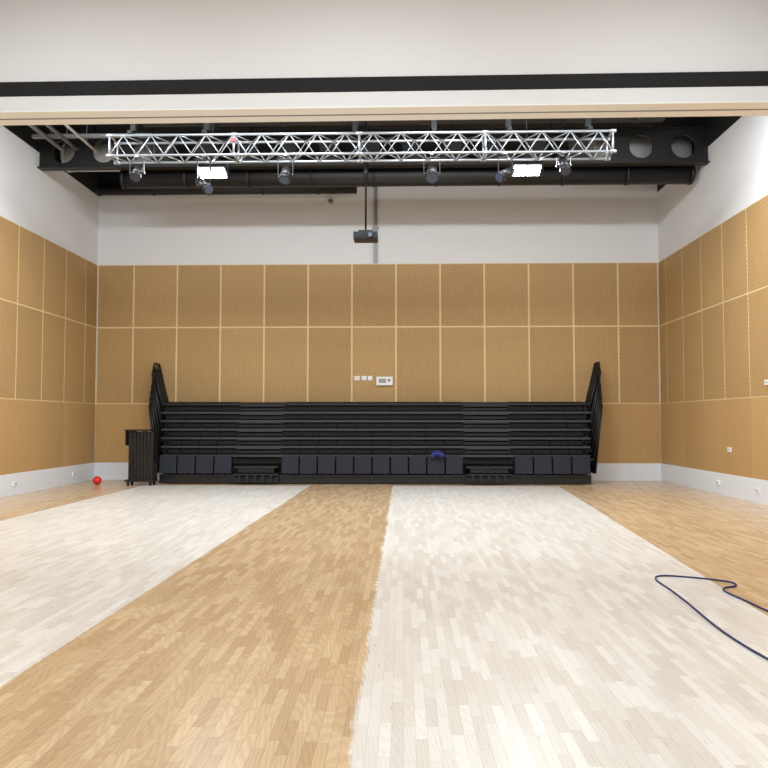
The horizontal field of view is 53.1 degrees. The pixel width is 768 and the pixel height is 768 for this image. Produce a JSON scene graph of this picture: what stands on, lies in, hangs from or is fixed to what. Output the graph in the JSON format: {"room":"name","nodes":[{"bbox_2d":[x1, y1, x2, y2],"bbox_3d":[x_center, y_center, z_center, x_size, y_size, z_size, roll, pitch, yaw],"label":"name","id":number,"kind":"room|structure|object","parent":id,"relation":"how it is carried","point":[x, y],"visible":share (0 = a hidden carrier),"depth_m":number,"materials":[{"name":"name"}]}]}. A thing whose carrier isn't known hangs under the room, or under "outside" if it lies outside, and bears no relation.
{"room":"community hall","nodes":[
{"label":"community hall","id":0,"kind":"room"},
{"bbox_2d":[0,125,98,474],"bbox_3d":[-8.364,-2.443,9.338,0.222,9.000,24.000,0,-3,1],"label":"wall","id":1,"kind":"structure","parent":0,"point":[49,219],"depth_m":18.22,"materials":[{"name":"paint"}]},
{"bbox_2d":[0,463,94,497],"bbox_3d":[-8.255,1.816,9.110,0.040,0.470,23.960,0,-3,1],"label":"baseboard","id":2,"kind":"structure","parent":1,"relation":"attached to","point":[30,481],"depth_m":18.12,"materials":[{"name":"white paint"}]},
{"bbox_2d":[37,127,709,170],"bbox_3d":[-0.322,-5.439,17.796,15.486,0.820,0.240,0,-3,1],"label":"steel beam","id":3,"kind":"structure","parent":1,"relation":"attached to","point":[661,138],"depth_m":17.75,"materials":[{"name":"black metal"}]},
{"bbox_2d":[63,117,689,156],"bbox_3d":[-0.532,-7.047,9.366,15.890,0.200,24.400,0,-3,1],"label":"ceiling","id":4,"kind":"structure","parent":0,"point":[669,121],"depth_m":19.49,"materials":[{"name":"paint"}]},
{"bbox_2d":[28,124,151,152],"bbox_3d":[-6.577,-6.061,15.477,2.700,1.178,4.700,0,-3,1],"label":"pipes","id":5,"kind":"object","parent":4,"relation":"hanging from","point":[41,135],"visible":0.3,"depth_m":17.17,"materials":[{"name":"white plastic"}]},
{"bbox_2d":[60,125,155,172],"bbox_3d":[-6.735,-5.885,19.178,2.400,1.173,0.750,0,-3,1],"label":"duct","id":6,"kind":"object","parent":4,"relation":"hanging from","point":[67,154],"visible":0.24,"depth_m":18.84,"materials":[{"name":"grey metal"}]},
{"bbox_2d":[195,123,228,178],"bbox_3d":[-3.535,-5.454,15.884,0.680,2.350,0.398,0,-3,1],"label":"floodlight","id":7,"kind":"object","parent":4,"relation":"hanging from","point":[218,170],"visible":0.77,"depth_m":15.77,"materials":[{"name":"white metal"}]},
{"bbox_2d":[96,150,356,195],"bbox_3d":[-4.290,-5.769,20.965,7.100,1.233,0.330,0,-3,1],"label":"air duct","id":8,"kind":"object","parent":4,"relation":"hanging from","point":[101,189],"visible":0.52,"depth_m":20.84,"materials":[{"name":"black metal"}]},
{"bbox_2d":[105,118,616,164],"bbox_3d":[-0.466,-5.500,14.795,9.670,2.364,0.514,0,-3,1],"label":"lighting truss","id":9,"kind":"object","parent":4,"relation":"hanging from","point":[130,134],"visible":0.94,"depth_m":14.66,"materials":[{"name":"metal"}]},
{"bbox_2d":[129,156,144,181],"bbox_3d":[-4.708,-4.087,14.619,0.287,0.496,0.312,2,-3,-36],"label":"stage light","id":10,"kind":"object","parent":9,"relation":"hanging from","point":[136,174],"visible":1,"depth_m":14.58,"materials":[{"name":"black metal"}]},
{"bbox_2d":[195,155,213,194],"bbox_3d":[-3.429,-3.955,14.600,0.462,0.762,0.202,-2,-4,39],"label":"stage light","id":11,"kind":"object","parent":9,"relation":"hanging from","point":[207,188],"visible":1,"depth_m":14.56,"materials":[{"name":"black metal"}]},
{"bbox_2d":[277,155,293,184],"bbox_3d":[-1.866,-4.062,14.545,0.299,0.553,0.277,3,-4,-42],"label":"stage light","id":12,"kind":"object","parent":9,"relation":"hanging from","point":[284,178],"visible":1,"depth_m":14.51,"materials":[{"name":"black metal"}]},
{"bbox_2d":[423,153,440,183],"bbox_3d":[0.899,-4.057,14.476,0.326,0.569,0.353,2,-3,-34],"label":"stage light","id":13,"kind":"object","parent":9,"relation":"hanging from","point":[431,175],"visible":1,"depth_m":14.41,"materials":[{"name":"black metal"}]},
{"bbox_2d":[495,153,514,182],"bbox_3d":[2.289,-4.055,14.464,0.430,0.575,0.207,2,-3,-34],"label":"stage light","id":14,"kind":"object","parent":9,"relation":"hanging from","point":[501,176],"visible":1,"depth_m":14.40,"materials":[{"name":"black metal"}]},
{"bbox_2d":[556,152,571,175],"bbox_3d":[3.382,-4.131,14.420,0.294,0.426,0.258,-3,-4,44],"label":"stage light","id":15,"kind":"object","parent":9,"relation":"hanging from","point":[562,163],"visible":1,"depth_m":14.39,"materials":[{"name":"black metal"}]},
{"bbox_2d":[353,121,377,242],"bbox_3d":[-0.380,-4.798,16.031,0.500,3.648,0.465,0,-3,1],"label":"projector","id":16,"kind":"object","parent":4,"relation":"hanging from","point":[360,236],"visible":0.94,"depth_m":15.97,"materials":[{"name":"black metal"}]},
{"bbox_2d":[143,117,665,127],"bbox_3d":[0.376,-6.084,16.508,11.150,1.033,0.570,0,-3,1],"label":"air duct","id":17,"kind":"object","parent":4,"relation":"hanging from","point":[625,119],"visible":0.21,"depth_m":16.42,"materials":[{"name":"black metal"}]},
{"bbox_2d":[119,122,695,188],"bbox_3d":[0.498,-5.610,18.385,13.600,1.798,0.500,0,-3,1],"label":"air duct","id":18,"kind":"object","parent":4,"relation":"hanging from","point":[605,175],"visible":0.62,"depth_m":18.17,"materials":[{"name":"black metal"}]},
{"bbox_2d":[510,119,543,175],"bbox_3d":[2.913,-5.462,15.725,0.680,2.350,0.398,0,-3,1],"label":"floodlight","id":19,"kind":"object","parent":4,"relation":"hanging from","point":[522,168],"visible":0.73,"depth_m":15.59,"materials":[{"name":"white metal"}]},
{"bbox_2d":[588,123,691,157],"bbox_3d":[6.236,-5.900,18.858,2.350,1.173,0.750,0,-3,1],"label":"duct","id":20,"kind":"object","parent":4,"relation":"hanging from","point":[640,147],"visible":0.22,"depth_m":18.51,"materials":[{"name":"grey metal"}]},
{"bbox_2d":[94,153,661,462],"bbox_3d":[-0.233,-1.871,21.216,15.890,9.000,0.222,0,-3,1],"label":"wall","id":21,"kind":"structure","parent":0,"point":[471,293],"depth_m":21.13,"materials":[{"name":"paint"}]},
{"bbox_2d":[373,187,378,262],"bbox_3d":[-0.232,-4.404,21.208,0.160,2.140,0.079,0,-3,1],"label":"conduit","id":22,"kind":"object","parent":21,"relation":"attached to","point":[375,228],"visible":0.6,"depth_m":21.19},
{"bbox_2d":[95,463,660,480],"bbox_3d":[-0.236,2.384,20.902,15.490,0.470,0.040,0,-3,1],"label":"baseboard","id":23,"kind":"structure","parent":21,"relation":"attached to","point":[106,471],"depth_m":20.72,"materials":[{"name":"white paint"}]},
{"bbox_2d":[376,377,392,385],"bbox_3d":[0.013,-0.080,20.976,0.450,0.240,0.072,0,-3,1],"label":"control panel","id":24,"kind":"object","parent":21,"relation":"attached to","point":[380,381],"visible":1,"depth_m":20.94,"materials":[{"name":"white plastic"}]},
{"bbox_2d":[0,480,767,767],"bbox_3d":[-0.532,2.142,8.923,15.890,0.200,24.400,0,-3,1],"label":"floor","id":25,"kind":"structure","parent":0,"point":[159,625],"depth_m":6.08,"materials":[{"name":"beige wood"}]},
{"bbox_2d":[93,476,101,484],"bbox_3d":[-7.240,2.436,19.390,0.220,0.222,0.220,0,-3,1],"label":"ball","id":26,"kind":"object","parent":25,"relation":"on","point":[97,480],"visible":1,"depth_m":19.32,"materials":[{"name":"rubber"}]},
{"bbox_2d":[124,429,157,485],"bbox_3d":[-6.105,1.841,19.301,0.735,1.400,0.420,0,-3,1],"label":"trolley","id":27,"kind":"object","parent":25,"relation":"on","point":[143,445],"visible":1,"depth_m":19.13,"materials":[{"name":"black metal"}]},
{"bbox_2d":[148,362,602,483],"bbox_3d":[-0.246,0.986,20.164,11.950,3.192,1.532,0,-3,1],"label":"seating","id":28,"kind":"object","parent":25,"relation":"on","point":[199,442],"visible":1,"depth_m":19.89,"materials":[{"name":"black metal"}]},
{"bbox_2d":[431,450,443,457],"bbox_3d":[1.349,1.763,19.370,0.335,0.196,0.102,0,-3,1],"label":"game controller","id":29,"kind":"object","parent":28,"relation":"on","point":[434,453],"visible":1,"depth_m":19.33,"materials":[{"name":"plastic"}]},
{"bbox_2d":[655,575,767,659],"bbox_3d":[3.067,1.894,6.053,0.986,0.016,3.829,0,-3,1],"label":"cable","id":30,"kind":"object","parent":25,"relation":"on","point":[735,585],"visible":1,"depth_m":6.87,"materials":[{"name":"black rubber"}]},
{"bbox_2d":[0,0,767,124],"bbox_3d":[-0.452,-5.579,12.534,15.447,2.423,0.540,0,-3,2],"label":"bulkhead","id":31,"kind":"object","parent":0,"point":[63,62],"visible":1,"depth_m":12.29,"materials":[{"name":"paint"}]},
{"bbox_2d":[657,116,767,480],"bbox_3d":[7.299,-2.462,8.951,0.222,9.000,24.000,0,-3,1],"label":"wall","id":32,"kind":"structure","parent":0,"point":[713,230],"depth_m":17.02,"materials":[{"name":"paint"}]},
{"bbox_2d":[661,463,767,504],"bbox_3d":[7.190,1.797,8.729,0.040,0.470,23.960,0,-3,1],"label":"baseboard","id":33,"kind":"structure","parent":32,"relation":"attached to","point":[739,487],"depth_m":16.93,"materials":[{"name":"white paint"}]}
]}

